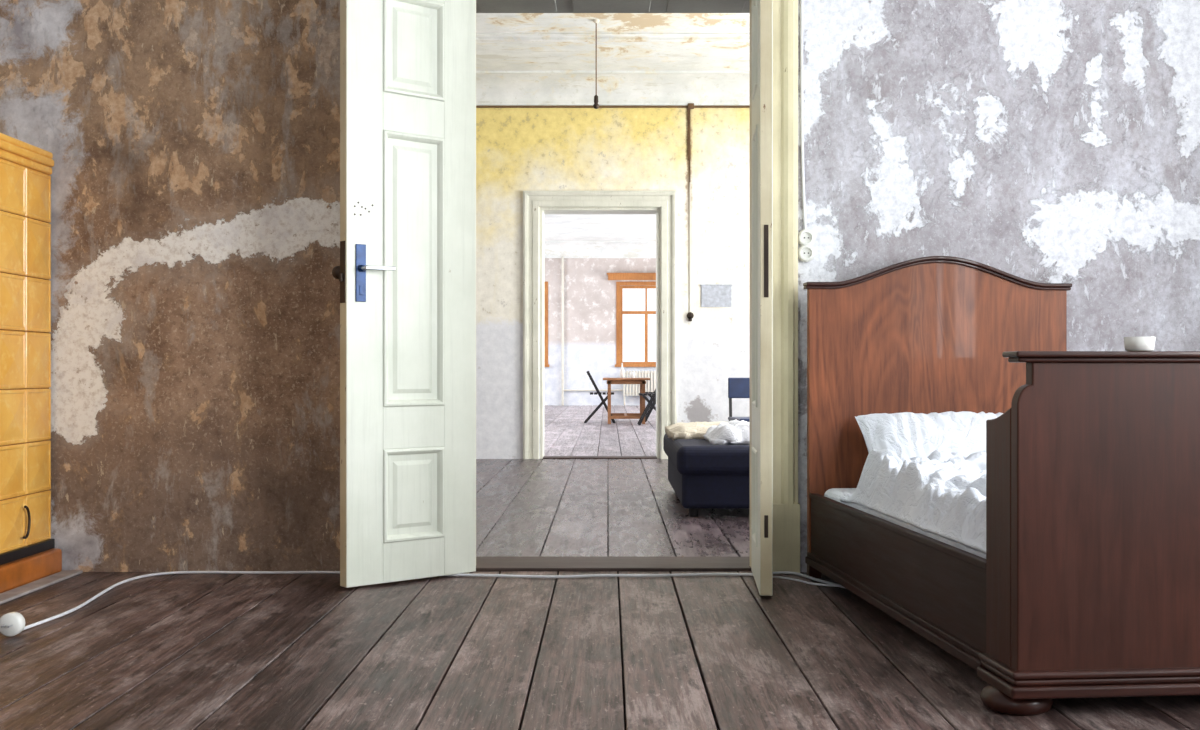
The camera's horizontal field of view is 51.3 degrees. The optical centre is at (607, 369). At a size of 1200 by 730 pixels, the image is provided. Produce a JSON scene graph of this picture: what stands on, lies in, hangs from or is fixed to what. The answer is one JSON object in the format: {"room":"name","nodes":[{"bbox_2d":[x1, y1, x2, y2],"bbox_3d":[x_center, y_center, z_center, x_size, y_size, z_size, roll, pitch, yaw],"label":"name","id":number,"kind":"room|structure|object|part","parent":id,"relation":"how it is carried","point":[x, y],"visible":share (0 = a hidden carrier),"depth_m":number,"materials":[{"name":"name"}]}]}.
{"room":"bedroom","nodes":[
{"label":"bedroom","id":0,"kind":"room"},
{"bbox_2d":[482,405,655,459],"bbox_3d":[0.000,0.860,20.380,8.000,0.080,17.240,0,0,0],"label":"floor","id":1,"kind":"structure","parent":0,"point":[566,433],"depth_m":16.16,"materials":[{"name":"grey wood"}]},
{"bbox_2d":[584,371,614,422],"bbox_3d":[-0.129,0.422,19.500,0.489,0.820,0.442,0,0,0],"label":"folding chair","id":2,"kind":"object","parent":1,"relation":"on","point":[598,392],"visible":0.91,"depth_m":19.30,"materials":[{"name":"black paint"}]},
{"bbox_3d":[-0.092,0.365,19.500,0.375,0.030,0.400,0,0,0],"label":"seat","id":3,"kind":"part","parent":2,"relation":"part of","materials":[{"name":"black paint"}]},
{"bbox_2d":[603,378,649,423],"bbox_3d":[0.280,0.472,19.600,0.720,0.695,1.400,0,0,0],"label":"dining table","id":4,"kind":"object","parent":1,"relation":"on","point":[641,381],"visible":0.89,"depth_m":18.97,"materials":[{"name":"brown wood"}]},
{"bbox_2d":[620,363,623,377],"bbox_3d":[0.220,0.006,19.500,0.068,0.235,0.067,0,0,0],"label":"glass bottle","id":5,"kind":"object","parent":4,"relation":"on","point":[622,368],"visible":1,"depth_m":19.48,"materials":[{"name":"white glass"}]},
{"bbox_2d":[630,372,634,377],"bbox_3d":[0.380,0.079,19.300,0.084,0.090,0.083,0,0,0],"label":"cup","id":6,"kind":"object","parent":4,"relation":"on","point":[632,374],"visible":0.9,"depth_m":19.27,"materials":[{"name":"white ceramic"}]},
{"bbox_2d":[623,371,655,405],"bbox_3d":[0.900,0.420,28.840,1.100,0.800,0.120,0,0,0],"label":"radiator","id":7,"kind":"object","parent":1,"relation":"on","point":[650,386],"visible":0.53,"depth_m":28.78,"materials":[{"name":"metal"}]},
{"bbox_2d":[637,389,655,424],"bbox_3d":[0.689,0.422,18.750,0.489,0.820,0.442,0,0,0],"label":"folding chair","id":8,"kind":"object","parent":1,"relation":"on","point":[644,395],"visible":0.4,"depth_m":18.55,"materials":[{"name":"black paint"}]},
{"bbox_3d":[0.652,0.365,18.750,0.375,0.030,0.400,0,0,0],"label":"seat","id":9,"kind":"part","parent":8,"relation":"part of","materials":[{"name":"black paint"}]},
{"bbox_2d":[645,392,655,421],"bbox_3d":[0.809,0.422,19.900,0.489,0.820,0.442,0,0,0],"label":"folding chair","id":10,"kind":"object","parent":1,"relation":"on","point":[654,400],"visible":0.16,"depth_m":19.68,"materials":[{"name":"black paint"}]},
{"bbox_2d":[0,0,1199,571],"bbox_3d":[-0.100,-0.920,5.267,6.400,3.480,0.386,0,0,0],"label":"wall","id":11,"kind":"structure","parent":0,"point":[194,145],"depth_m":5.07,"materials":[{"name":"paint"}]},
{"bbox_2d":[340,0,475,587],"bbox_3d":[-0.766,-0.371,4.842,0.580,2.358,0.064,0,0,-40],"label":"leaf","id":12,"kind":"object","parent":11,"relation":"attached to","point":[411,154],"depth_m":4.81,"materials":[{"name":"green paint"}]},
{"bbox_2d":[332,266,339,279],"bbox_3d":[-1.002,-0.365,4.733,0.061,0.170,0.090,0,0,-40],"label":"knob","id":13,"kind":"object","parent":12,"relation":"attached to","point":[336,270],"visible":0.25,"depth_m":4.73,"materials":[{"name":"metal"}]},
{"bbox_2d":[339,241,344,302],"bbox_3d":[-0.990,-0.365,4.651,0.015,0.230,0.036,0,0,-40],"label":"lock faceplate","id":14,"kind":"object","parent":12,"relation":"attached to","point":[342,243],"visible":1,"depth_m":4.65,"materials":[{"name":"metal"}]},
{"bbox_3d":[-0.986,-0.371,4.655,0.002,2.354,0.046,0,0,-41],"label":"edge strip","id":15,"kind":"part","parent":12,"relation":"part of","materials":[{"name":"white wood"}]},
{"bbox_2d":[356,244,365,301],"bbox_3d":[-0.918,-0.362,4.664,0.042,0.215,0.024,0,0,-40],"label":"plate","id":16,"kind":"object","parent":12,"relation":"attached to","point":[360,248],"visible":1,"depth_m":4.67,"materials":[{"name":"blue metal"}]},
{"bbox_2d":[361,265,394,270],"bbox_3d":[-0.867,-0.381,4.691,0.130,0.020,0.050,0,0,-40],"label":"lever","id":17,"kind":"object","parent":16,"relation":"attached to","point":[365,267],"visible":1,"depth_m":4.67,"materials":[{"name":"metal"}]},
{"bbox_2d":[476,0,749,12],"bbox_3d":[0.020,-1.560,5.267,1.280,0.030,0.366,0,0,0],"label":"trim","id":18,"kind":"structure","parent":11,"relation":"attached to","point":[482,6],"depth_m":5.31,"materials":[{"name":"grey paint"}]},
{"bbox_2d":[476,557,751,577],"bbox_3d":[0.020,0.839,5.260,1.280,0.062,0.320,0,0,0],"label":"trim","id":19,"kind":"structure","parent":11,"relation":"attached to","point":[499,564],"depth_m":5.19,"materials":[{"name":"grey wood"}]},
{"bbox_2d":[437,0,799,573],"bbox_3d":[0.020,-0.461,5.051,1.506,2.562,0.046,0,0,0],"label":"trim","id":20,"kind":"structure","parent":11,"relation":"attached to","point":[786,507],"depth_m":5.04,"materials":[{"name":"beige paint"}]},
{"bbox_2d":[750,0,751,569],"bbox_3d":[0.020,-0.380,5.120,1.280,2.400,0.100,0,0,0],"label":"trim","id":21,"kind":"structure","parent":11,"relation":"attached to","point":[750,0],"depth_m":5.10,"materials":[{"name":"beige paint"}]},
{"bbox_2d":[752,0,772,595],"bbox_3d":[0.583,-0.371,4.751,0.059,2.358,0.558,0,0,3],"label":"leaf","id":22,"kind":"object","parent":11,"relation":"attached to","point":[755,3],"depth_m":4.47,"materials":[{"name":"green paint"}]},
{"bbox_3d":[0.567,-0.371,4.474,0.041,2.354,0.003,0,0,5],"label":"edge strip","id":23,"kind":"part","parent":22,"relation":"part of","materials":[{"name":"beige wood"}]},
{"bbox_2d":[764,225,768,537],"bbox_3d":[0.566,-0.460,4.473,0.016,2.120,0.005,0,0,4],"label":"bolt","id":24,"kind":"object","parent":22,"relation":"attached to","point":[766,227],"visible":1,"depth_m":4.47,"materials":[{"name":"metal"}]},
{"bbox_2d":[800,0,806,228],"bbox_3d":[0.792,-1.475,5.067,0.027,1.810,0.013,0,0,0],"label":"cable conduit","id":25,"kind":"object","parent":11,"relation":"attached to","point":[801,1],"visible":1,"depth_m":5.06,"materials":[{"name":"white plastic"}]},
{"bbox_2d":[798,229,814,261],"bbox_3d":[0.803,-0.504,5.062,0.072,0.134,0.024,0,0,0],"label":"wall socket","id":26,"kind":"object","parent":11,"relation":"attached to","point":[806,237],"visible":1,"depth_m":5.06,"materials":[{"name":"white plastic"}]},
{"bbox_2d":[0,571,1199,729],"bbox_3d":[-0.100,0.860,1.250,6.400,0.080,7.700,0,0,0],"label":"floor","id":27,"kind":"structure","parent":0,"point":[203,651],"depth_m":3.51,"materials":[{"name":"wood"}]},
{"bbox_2d":[0,133,61,593],"bbox_3d":[-2.692,-0.030,4.640,0.975,1.700,0.840,0,0,0],"label":"stove","id":28,"kind":"object","parent":27,"relation":"on","point":[28,552],"visible":1,"depth_m":4.82,"materials":[{"name":"tile"}]},
{"bbox_3d":[-2.709,-0.834,4.640,0.942,0.092,0.840,0,0,0],"label":"cornice","id":29,"kind":"part","parent":28,"relation":"part of","materials":[{"name":"orange tile"}]},
{"bbox_2d":[0,570,82,604],"bbox_3d":[-2.660,0.814,4.475,1.080,0.012,1.150,0,0,0],"label":"hearth slab","id":30,"kind":"object","parent":27,"relation":"on","point":[12,594],"visible":1,"depth_m":4.71,"materials":[{"name":"stone"}]},
{"bbox_2d":[0,571,845,636],"bbox_3d":[-0.483,0.783,4.421,2.780,0.072,1.225,0,0,0],"label":"cable","id":31,"kind":"object","parent":27,"relation":"on","point":[12,623],"visible":0.82,"depth_m":4.92,"materials":[{"name":"white plastic"}]},
{"bbox_3d":[0.709,0.813,4.844,0.465,0.008,0.045,0,0,43],"label":"second cord","id":32,"kind":"part","parent":31,"relation":"part of","materials":[{"name":"white plastic"}]},
{"bbox_2d":[803,256,1199,715],"bbox_3d":[1.398,0.185,3.979,1.148,1.271,2.050,0,0,-5],"label":"wooden bed","id":33,"kind":"object","parent":27,"relation":"on","point":[1027,506],"visible":1,"depth_m":3.09,"materials":[{"name":"brown wood"}]},
{"bbox_3d":[0.877,0.620,4.019,0.050,0.276,1.790,0,0,-5],"label":"rail","id":34,"kind":"part","parent":33,"relation":"part of","materials":[{"name":"brown wood"}]},
{"bbox_3d":[1.397,0.537,3.989,0.960,0.155,1.900,0,0,-5],"label":"mattress","id":35,"kind":"part","parent":33,"relation":"part of","materials":[{"name":"white fabric"}]},
{"bbox_2d":[840,445,985,553],"bbox_3d":[1.407,0.376,3.848,0.965,0.216,1.626,0,0,-5],"label":"duvet","id":36,"kind":"object","parent":33,"relation":"on","point":[937,493],"depth_m":3.94,"materials":[{"name":"white fabric"}]},
{"bbox_3d":[1.312,0.140,4.973,1.050,1.161,0.035,0,0,-5],"label":"headboard panel","id":37,"kind":"part","parent":33,"relation":"part of","materials":[{"name":"brown wood"}]},
{"bbox_3d":[1.312,-0.385,4.967,1.078,0.132,0.067,0,0,-5],"label":"headboard moulding","id":38,"kind":"part","parent":33,"relation":"part of","materials":[{"name":"brown wood"}]},
{"bbox_3d":[1.484,-0.031,3.003,1.074,0.026,0.090,0,0,-5],"label":"footboard moulding","id":39,"kind":"part","parent":33,"relation":"part of","materials":[{"name":"brown wood"}]},
{"bbox_3d":[1.484,0.370,3.003,1.050,0.780,0.040,0,0,-5],"label":"footboard panel","id":40,"kind":"part","parent":33,"relation":"part of","materials":[{"name":"brown wood"}]},
{"bbox_2d":[1124,337,1154,350],"bbox_3d":[1.265,-0.061,2.975,0.070,0.034,0.070,0,0,0],"label":"porcelain cup","id":41,"kind":"object","parent":33,"relation":"on","point":[1131,343],"visible":0.92,"depth_m":2.95,"materials":[{"name":"white ceramic"}]},
{"bbox_2d":[544,258,655,404],"bbox_3d":[0.000,-1.055,29.150,8.000,3.750,0.300,0,0,0],"label":"wall","id":42,"kind":"structure","parent":0,"point":[589,296],"depth_m":29.00,"materials":[{"name":"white paint"}]},
{"bbox_2d":[544,282,548,366],"bbox_3d":[-2.090,-1.060,28.970,1.460,1.980,0.100,0,0,0],"label":"window frame","id":43,"kind":"structure","parent":42,"relation":"attached to","point":[546,364],"depth_m":28.98,"materials":[{"name":"orange wood"}]},
{"bbox_2d":[561,257,563,404],"bbox_3d":[-1.050,-0.900,28.950,0.056,3.440,0.053,0,0,0],"label":"pipe","id":44,"kind":"object","parent":42,"relation":"attached to","point":[562,258],"visible":1,"depth_m":28.93,"materials":[{"name":"metal"}]},
{"bbox_2d":[563,389,622,390],"bbox_3d":[-0.355,0.470,28.940,1.390,0.038,0.040,0,0,0],"label":"pipe","id":45,"kind":"object","parent":44,"relation":"attached to","point":[564,389],"visible":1,"depth_m":28.92,"materials":[{"name":"metal"}]},
{"bbox_2d":[544,241,655,257],"bbox_3d":[0.000,-2.763,28.745,8.000,0.335,0.510,0,0,0],"label":"trim","id":46,"kind":"structure","parent":42,"relation":"attached to","point":[552,249],"depth_m":28.91,"materials":[{"name":"paint"}]},
{"bbox_2d":[607,273,655,279],"bbox_3d":[0.875,-2.160,28.900,1.810,0.160,0.180,0,0,0],"label":"trim","id":47,"kind":"structure","parent":42,"relation":"attached to","point":[611,276],"depth_m":28.84,"materials":[{"name":"orange wood"}]},
{"bbox_2d":[615,282,655,366],"bbox_3d":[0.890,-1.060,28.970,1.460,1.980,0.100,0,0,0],"label":"window frame","id":48,"kind":"structure","parent":42,"relation":"attached to","point":[618,284],"depth_m":28.98,"materials":[{"name":"orange wood"}]},
{"bbox_2d":[544,214,655,240],"bbox_3d":[0.000,-3.030,20.550,8.600,0.200,17.500,0,0,0],"label":"ceiling","id":49,"kind":"structure","parent":0,"point":[557,227],"depth_m":25.70,"materials":[{"name":"paint"}]},
{"bbox_2d":[476,108,749,458],"bbox_3d":[-0.100,-0.920,11.660,6.400,3.480,0.280,0,0,0],"label":"wall","id":50,"kind":"structure","parent":0,"point":[518,150],"depth_m":11.52,"materials":[{"name":"yellow paint"}]},
{"bbox_2d":[523,191,676,458],"bbox_3d":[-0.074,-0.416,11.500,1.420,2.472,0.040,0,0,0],"label":"trim","id":51,"kind":"structure","parent":50,"relation":"attached to","point":[532,200],"depth_m":11.49,"materials":[{"name":"paint"}]},
{"bbox_2d":[543,456,656,459],"bbox_3d":[-0.075,0.839,11.650,1.110,0.062,0.220,0,0,0],"label":"trim","id":52,"kind":"structure","parent":50,"relation":"attached to","point":[544,457],"depth_m":11.54,"materials":[{"name":"brown wood"}]},
{"bbox_2d":[476,71,749,105],"bbox_3d":[-0.100,-2.547,11.315,6.400,0.225,0.410,0,0,0],"label":"trim","id":53,"kind":"structure","parent":50,"relation":"attached to","point":[493,88],"depth_m":11.43,"materials":[{"name":"paint"}]},
{"bbox_2d":[476,103,749,108],"bbox_3d":[-0.100,-2.428,11.498,6.400,0.045,0.036,0,0,0],"label":"trim","id":54,"kind":"structure","parent":50,"relation":"attached to","point":[690,105],"depth_m":11.50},
{"bbox_2d":[688,109,688,160],"bbox_3d":[0.747,-2.075,11.513,0.023,0.690,0.014,0,0,0],"label":"rusty pipe","id":55,"kind":"object","parent":50,"relation":"attached to","point":[688,109],"visible":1,"depth_m":11.51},
{"bbox_2d":[690,182,690,311],"bbox_3d":[0.756,-1.130,11.515,0.008,1.200,0.010,0,0,0],"label":"conduit","id":56,"kind":"object","parent":50,"relation":"attached to","point":[690,182],"visible":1,"depth_m":11.51,"materials":[{"name":"metal"}]},
{"bbox_2d":[687,312,693,320],"bbox_3d":[0.757,-0.491,11.498,0.064,0.082,0.045,0,0,0],"label":"light switch","id":57,"kind":"object","parent":50,"relation":"attached to","point":[690,315],"visible":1,"depth_m":11.49,"materials":[{"name":"metal"}]},
{"bbox_2d":[700,284,732,306],"bbox_3d":[1.000,-0.685,11.512,0.300,0.210,0.016,0,0,0],"label":"wall mirror","id":58,"kind":"object","parent":50,"relation":"attached to","point":[712,295],"visible":1,"depth_m":11.51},
{"bbox_2d":[476,13,749,70],"bbox_3d":[-0.100,-2.760,8.550,7.000,0.200,6.500,0,0,0],"label":"ceiling","id":59,"kind":"structure","parent":0,"point":[490,56],"depth_m":10.25,"materials":[{"name":"paint"}]},
{"bbox_2d":[593,19,598,108],"bbox_3d":[-0.090,-2.322,9.500,0.050,0.676,0.049,0,0,0],"label":"pendant light","id":60,"kind":"object","parent":59,"relation":"hanging from","point":[596,105],"visible":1,"depth_m":9.49,"materials":[{"name":"metal"}]},
{"bbox_2d":[593,95,598,108],"bbox_3d":[-0.090,-2.037,9.500,0.048,0.106,0.047,0,0,0],"label":"socket","id":61,"kind":"object","parent":60,"relation":"attached to","point":[596,105],"depth_m":9.49,"materials":[{"name":"metal"}]},
{"bbox_2d":[476,33,749,41],"bbox_3d":[-0.100,-2.650,9.960,6.400,0.020,0.200,0,0,0],"label":"trim","id":62,"kind":"structure","parent":59,"relation":"attached to","point":[477,34],"depth_m":10.00,"materials":[{"name":"paint"}]},
{"bbox_2d":[476,459,803,572],"bbox_3d":[-0.100,0.860,8.480,6.400,0.080,6.120,0,0,0],"label":"floor","id":63,"kind":"structure","parent":0,"point":[525,507],"depth_m":7.14,"materials":[{"name":"grey wood"}]},
{"bbox_2d":[663,419,749,516],"bbox_3d":[0.885,0.561,7.750,1.018,0.519,1.745,0,0,0],"label":"daybed","id":64,"kind":"object","parent":63,"relation":"on","point":[709,462],"visible":0.45,"depth_m":6.92,"materials":[{"name":"blue fabric"}]},
{"bbox_2d":[665,421,726,440],"bbox_3d":[0.868,0.396,8.098,0.980,0.096,1.038,0,0,0],"label":"folded blanket","id":65,"kind":"object","parent":64,"relation":"on","point":[692,430],"depth_m":7.68,"materials":[{"name":"beige fabric"}]},
{"bbox_3d":[0.885,0.502,7.750,1.010,0.165,1.740,0,0,0],"label":"mattress","id":66,"kind":"part","parent":64,"relation":"part of","materials":[{"name":"blue fabric"}]},
{"bbox_2d":[728,378,749,421],"bbox_3d":[1.170,0.440,9.600,0.420,0.760,0.422,0,0,-8],"label":"chair","id":67,"kind":"object","parent":63,"relation":"on","point":[737,387],"visible":0.34,"depth_m":9.75,"materials":[{"name":"black paint"}]},
{"bbox_3d":[1.170,0.378,9.600,0.420,0.025,0.400,0,0,-8],"label":"seat","id":68,"kind":"part","parent":67,"relation":"part of","materials":[{"name":"fabric"}]},
{"bbox_3d":[1.145,0.140,9.778,0.420,0.160,0.020,0,0,-8],"label":"backrest","id":69,"kind":"part","parent":67,"relation":"part of","materials":[{"name":"blue fabric"}]}
]}

